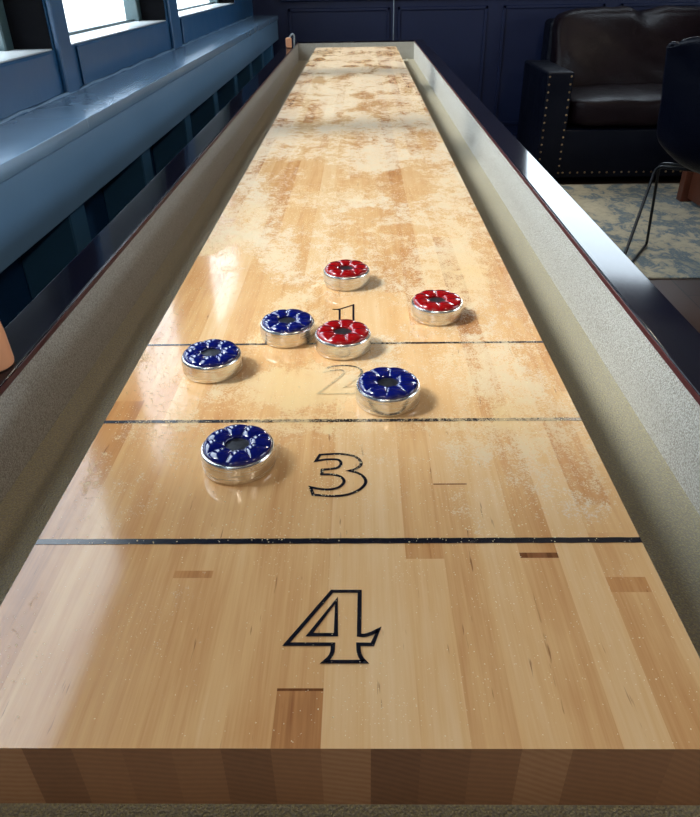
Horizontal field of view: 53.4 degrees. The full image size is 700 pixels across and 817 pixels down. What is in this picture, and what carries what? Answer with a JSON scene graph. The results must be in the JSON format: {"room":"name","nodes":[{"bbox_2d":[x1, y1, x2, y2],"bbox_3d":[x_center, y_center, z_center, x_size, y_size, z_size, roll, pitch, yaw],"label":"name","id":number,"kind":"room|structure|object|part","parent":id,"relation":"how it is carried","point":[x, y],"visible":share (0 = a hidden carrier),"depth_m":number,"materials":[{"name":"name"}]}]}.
{"room":"game room","nodes":[
{"label":"game room","id":0,"kind":"room"},
{"bbox_2d":[0,0,252,106],"bbox_3d":[-0.738,-0.988,0.963,0.100,2.900,7.850,0,32,1],"label":"wall","id":1,"kind":"structure","parent":0,"point":[244,8],"depth_m":1.76,"materials":[{"name":"blue paint"}]},
{"bbox_2d":[0,0,52,63],"bbox_3d":[-0.809,-0.959,0.672,0.229,1.277,1.465,0,32,1],"label":"window","id":2,"kind":"structure","parent":1,"relation":"in","point":[24,32],"depth_m":1.55,"materials":[{"name":"metal"}]},
{"bbox_3d":[-0.805,-0.972,0.664,0.047,1.247,1.405,0,32,1],"label":"frame","id":3,"kind":"part","parent":2,"relation":"part of","materials":[{"name":"metal"}]},
{"bbox_3d":[-0.737,-0.445,0.994,0.104,0.003,1.395,0,32,1],"label":"sill","id":4,"kind":"part","parent":2,"relation":"part of","materials":[{"name":"blue paint"}]},
{"bbox_2d":[0,53,59,119],"bbox_3d":[-0.680,-0.408,1.022,0.008,0.089,1.325,0,32,1],"label":"trim","id":5,"kind":"structure","parent":1,"relation":"attached to","point":[27,83],"depth_m":1.44,"materials":[{"name":"blue paint"}]},
{"bbox_2d":[45,0,79,92],"bbox_3d":[-0.679,-1.352,1.309,0.012,1.392,0.080,0,32,1],"label":"trim","id":6,"kind":"structure","parent":1,"relation":"attached to","point":[55,8],"depth_m":1.61,"materials":[{"name":"blue paint"}]},
{"bbox_2d":[69,0,165,44],"bbox_3d":[-0.794,-1.652,1.775,0.229,1.277,1.070,0,32,1],"label":"window","id":7,"kind":"structure","parent":1,"relation":"in","point":[138,13],"depth_m":2.41,"materials":[{"name":"metal"}]},
{"bbox_3d":[-0.791,-1.664,1.767,0.047,1.247,1.010,0,32,1],"label":"frame","id":8,"kind":"part","parent":7,"relation":"part of","materials":[{"name":"metal"}]},
{"bbox_3d":[-0.723,-1.138,2.097,0.104,0.003,1.000,0,32,1],"label":"sill","id":9,"kind":"part","parent":7,"relation":"part of","materials":[{"name":"blue paint"}]},
{"bbox_2d":[76,22,169,84],"bbox_3d":[-0.665,-1.100,2.125,0.008,0.089,0.930,0,32,1],"label":"trim","id":10,"kind":"structure","parent":1,"relation":"attached to","point":[100,58],"depth_m":2.00,"materials":[{"name":"blue paint"}]},
{"bbox_2d":[0,16,251,123],"bbox_3d":[-0.662,-1.076,2.176,0.014,0.015,5.400,0,32,1],"label":"trim","id":11,"kind":"structure","parent":1,"relation":"attached to","point":[21,112],"depth_m":1.80,"materials":[{"name":"paint"}]},
{"bbox_2d":[166,0,181,48],"bbox_3d":[-0.666,-1.960,2.277,0.012,1.392,0.130,0,32,1],"label":"trim","id":12,"kind":"structure","parent":1,"relation":"attached to","point":[171,5],"depth_m":2.58,"materials":[{"name":"blue paint"}]},
{"bbox_2d":[118,0,233,20],"bbox_3d":[-0.779,-2.399,2.965,0.229,1.277,1.520,0,32,1],"label":"window","id":13,"kind":"structure","parent":1,"relation":"in","point":[212,4],"depth_m":3.41,"materials":[{"name":"metal"}]},
{"bbox_3d":[-0.775,-2.412,2.957,0.047,1.247,1.460,0,32,1],"label":"frame","id":14,"kind":"part","parent":13,"relation":"part of","materials":[{"name":"metal"}]},
{"bbox_3d":[-0.708,-1.885,3.286,0.104,0.003,1.450,0,32,1],"label":"sill","id":15,"kind":"part","parent":13,"relation":"part of","materials":[{"name":"blue paint"}]},
{"bbox_2d":[180,4,236,43],"bbox_3d":[-0.650,-1.847,3.315,0.008,0.089,1.380,0,32,1],"label":"trim","id":16,"kind":"structure","parent":1,"relation":"attached to","point":[193,27],"depth_m":3.14,"materials":[{"name":"blue paint"}]},
{"bbox_2d":[252,0,699,133],"bbox_3d":[2.184,-3.121,4.280,6.100,2.900,0.100,0,32,1],"label":"wall","id":17,"kind":"structure","parent":0,"point":[456,35],"depth_m":4.62,"materials":[{"name":"blue paint"}]},
{"bbox_2d":[279,0,360,1],"bbox_3d":[1.791,-2.677,4.487,4.500,0.030,0.030,0,32,1],"label":"trim","id":18,"kind":"structure","parent":17,"relation":"attached to","point":[279,0],"depth_m":4.52,"materials":[{"name":"blue paint"}]},
{"bbox_2d":[288,7,389,40],"bbox_3d":[-0.068,-2.312,4.751,0.670,0.735,0.012,0,32,1],"label":"trim","id":19,"kind":"structure","parent":17,"relation":"attached to","point":[387,9],"depth_m":4.56,"materials":[{"name":"blue paint"}]},
{"bbox_2d":[397,5,487,100],"bbox_3d":[0.612,-2.316,4.739,0.590,0.735,0.012,0,32,1],"label":"trim","id":20,"kind":"structure","parent":17,"relation":"attached to","point":[485,7],"depth_m":4.57,"materials":[{"name":"blue paint"}]},
{"bbox_2d":[494,3,604,124],"bbox_3d":[1.337,-2.321,4.727,0.660,0.735,0.012,0,32,1],"label":"trim","id":21,"kind":"structure","parent":17,"relation":"attached to","point":[505,7],"depth_m":4.56,"materials":[{"name":"blue paint"}]},
{"bbox_2d":[620,2,699,6],"bbox_3d":[2.107,-2.326,4.714,0.680,0.735,0.012,0,32,1],"label":"trim","id":22,"kind":"structure","parent":17,"relation":"attached to","point":[663,3],"depth_m":4.52,"materials":[{"name":"blue paint"}]},
{"bbox_2d":[555,176,699,332],"bbox_3d":[2.213,0.258,1.737,6.200,0.120,8.100,0,32,1],"label":"floor","id":23,"kind":"structure","parent":0,"point":[683,294],"depth_m":2.87,"materials":[{"name":"brown wood"}]},
{"bbox_2d":[0,15,277,327],"bbox_3d":[-0.585,-0.558,2.176,0.160,0.878,6.250,0,32,1],"label":"window ledge","id":24,"kind":"object","parent":23,"relation":"on","point":[70,164],"visible":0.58,"depth_m":1.52,"materials":[{"name":"paint"}]},
{"bbox_3d":[-0.657,-0.547,2.184,0.015,0.853,6.250,0,32,1],"label":"panel","id":25,"kind":"part","parent":24,"relation":"part of","materials":[{"name":"blue paint"}]},
{"bbox_2d":[0,39,699,816],"bbox_3d":[0.016,-0.537,2.200,0.722,0.800,4.191,0,32,1],"label":"table","id":26,"kind":"object","parent":23,"relation":"on","point":[624,362],"visible":0.89,"depth_m":0.54,"materials":[{"name":"brown wood"}]},
{"bbox_2d":[0,321,13,371],"bbox_3d":[-0.343,-0.061,0.654,0.040,0.048,0.040,0,32,1],"label":"peg","id":27,"kind":"object","parent":26,"relation":"on","point":[6,354],"visible":1,"depth_m":0.65,"materials":[{"name":"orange wood"}]},
{"bbox_2d":[181,339,242,383],"bbox_3d":[-0.136,-0.049,0.688,0.059,0.023,0.059,23,39,33],"label":"puck","id":28,"kind":"object","parent":26,"relation":"on","point":[208,361],"visible":1,"depth_m":0.67,"materials":[{"name":"blue plastic"}]},
{"bbox_2d":[200,424,275,484],"bbox_3d":[-0.089,0.035,0.554,0.059,0.023,0.059,-7,33,-9],"label":"puck","id":29,"kind":"object","parent":26,"relation":"on","point":[236,454],"visible":1,"depth_m":0.54,"materials":[{"name":"silver metal"}]},
{"bbox_2d":[260,309,314,347],"bbox_3d":[-0.067,-0.088,0.749,0.059,0.023,0.059,-16,35,-23],"label":"puck","id":30,"kind":"object","parent":26,"relation":"on","point":[282,328],"visible":0.99,"depth_m":0.73,"materials":[{"name":"blue plastic"}]},
{"bbox_2d":[286,33,294,47],"bbox_3d":[-0.292,-1.804,3.414,0.046,0.064,0.024,0,32,1],"label":"clamp","id":31,"kind":"object","parent":26,"relation":"on","point":[288,39],"visible":1,"depth_m":3.41,"materials":[{"name":"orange wood"}]},
{"bbox_2d":[315,319,370,359],"bbox_3d":[-0.007,-0.073,0.724,0.059,0.023,0.059,-20,37,-28],"label":"puck","id":32,"kind":"object","parent":26,"relation":"on","point":[342,339],"visible":1,"depth_m":0.71,"materials":[{"name":"silver metal"}]},
{"bbox_2d":[323,259,369,290],"bbox_3d":[-0.004,-0.170,0.877,0.059,0.023,0.059,-3,32,-4],"label":"puck","id":33,"kind":"object","parent":26,"relation":"on","point":[345,274],"visible":1,"depth_m":0.86,"materials":[{"name":"red plastic"}]},
{"bbox_2d":[2,184,696,742],"bbox_3d":[-0.005,-0.121,0.821,0.419,0.001,1.099,0,32,1],"label":"powder","id":34,"kind":"object","parent":26,"relation":"on","point":[393,184],"visible":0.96,"depth_m":0.66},
{"bbox_2d":[356,367,419,416],"bbox_3d":[0.035,-0.017,0.634,0.059,0.023,0.059,-10,33,-13],"label":"puck","id":35,"kind":"object","parent":26,"relation":"on","point":[380,391],"visible":1,"depth_m":0.62,"materials":[{"name":"blue plastic"}]},
{"bbox_2d":[411,290,462,325],"bbox_3d":[0.099,-0.116,0.789,0.059,0.023,0.059,-13,34,-18],"label":"puck","id":36,"kind":"object","parent":26,"relation":"on","point":[428,307],"visible":1,"depth_m":0.77,"materials":[{"name":"red plastic"}]},
{"bbox_2d":[517,5,699,178],"bbox_3d":[1.808,-1.968,4.326,1.390,0.910,0.916,0,32,1],"label":"leather sofa","id":37,"kind":"object","parent":23,"relation":"on","point":[590,106],"visible":0.85,"depth_m":4.18,"materials":[{"name":"black leather"}]},
{"bbox_3d":[1.190,-1.803,4.318,0.152,0.587,0.640,0,32,1],"label":"arm","id":38,"kind":"part","parent":37,"relation":"part of","materials":[{"name":"black leather"}]},
{"bbox_3d":[1.812,-2.151,4.646,1.090,0.800,0.180,0,32,1],"label":"frame","id":39,"kind":"part","parent":37,"relation":"part of","materials":[{"name":"black leather"}]},
{"bbox_2d":[567,83,661,126],"bbox_3d":[1.808,-1.877,4.275,1.082,0.206,0.731,0,32,1],"label":"seat cushion","id":40,"kind":"object","parent":37,"relation":"on","point":[588,104],"depth_m":4.00,"materials":[{"name":"leather"}]},
{"bbox_2d":[551,5,699,86],"bbox_3d":[1.807,-2.243,4.366,1.060,0.487,0.393,0,32,1],"label":"cushion","id":41,"kind":"object","parent":37,"relation":"on","point":[619,45],"depth_m":4.26,"materials":[{"name":"leather"}]},
{"bbox_2d":[560,183,699,278],"bbox_3d":[2.186,-0.953,3.546,2.300,0.009,1.500,0,32,1],"label":"area rug","id":42,"kind":"object","parent":23,"relation":"on","point":[672,251],"visible":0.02,"depth_m":3.54,"materials":[{"name":"carpet"}]},
{"bbox_2d":[624,36,699,261],"bbox_3d":[1.469,-0.932,2.668,0.603,0.911,0.590,18,37,27],"label":"chair","id":43,"kind":"object","parent":42,"relation":"on","point":[678,123],"visible":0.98,"depth_m":2.50,"materials":[{"name":"black leather"}]},
{"bbox_3d":[1.355,-0.779,2.878,0.302,0.431,0.552,18,37,27],"label":"leg frame","id":44,"kind":"part","parent":43,"relation":"part of","materials":[{"name":"black metal"}]},
{"bbox_2d":[676,171,699,205],"bbox_3d":[2.185,-1.138,3.518,0.740,0.335,0.700,0,32,1],"label":"coffee table","id":45,"kind":"object","parent":42,"relation":"on","point":[689,186],"visible":0.51,"depth_m":3.79,"materials":[{"name":"brown wood"}]},
{"bbox_3d":[1.856,-1.286,3.795,0.065,0.300,0.060,0,32,1],"label":"leg","id":46,"kind":"part","parent":45,"relation":"part of","materials":[{"name":"brown wood"}]},
{"bbox_3d":[2.169,-2.291,0.137,6.200,0.100,8.100,0,32,1],"label":"ceiling","id":47,"kind":"structure","parent":0,"visible":0},
{"bbox_2d":[393,0,393,39],"bbox_3d":[0.274,-3.190,4.161,0.008,2.600,0.008,0,32,1],"label":"cord","id":48,"kind":"object","parent":47,"relation":"hanging from","point":[393,0],"visible":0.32,"depth_m":4.56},
{"label":"outside","id":49,"kind":"structure","parent":0,"visible":0},
{"bbox_2d":[62,0,208,30],"bbox_3d":[-30.387,-1.454,5.628,59.100,0.100,110.000,0,32,1],"label":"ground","id":50,"kind":"structure","parent":49,"point":[78,13],"depth_m":29.75,"materials":[{"name":"white"}]}
]}

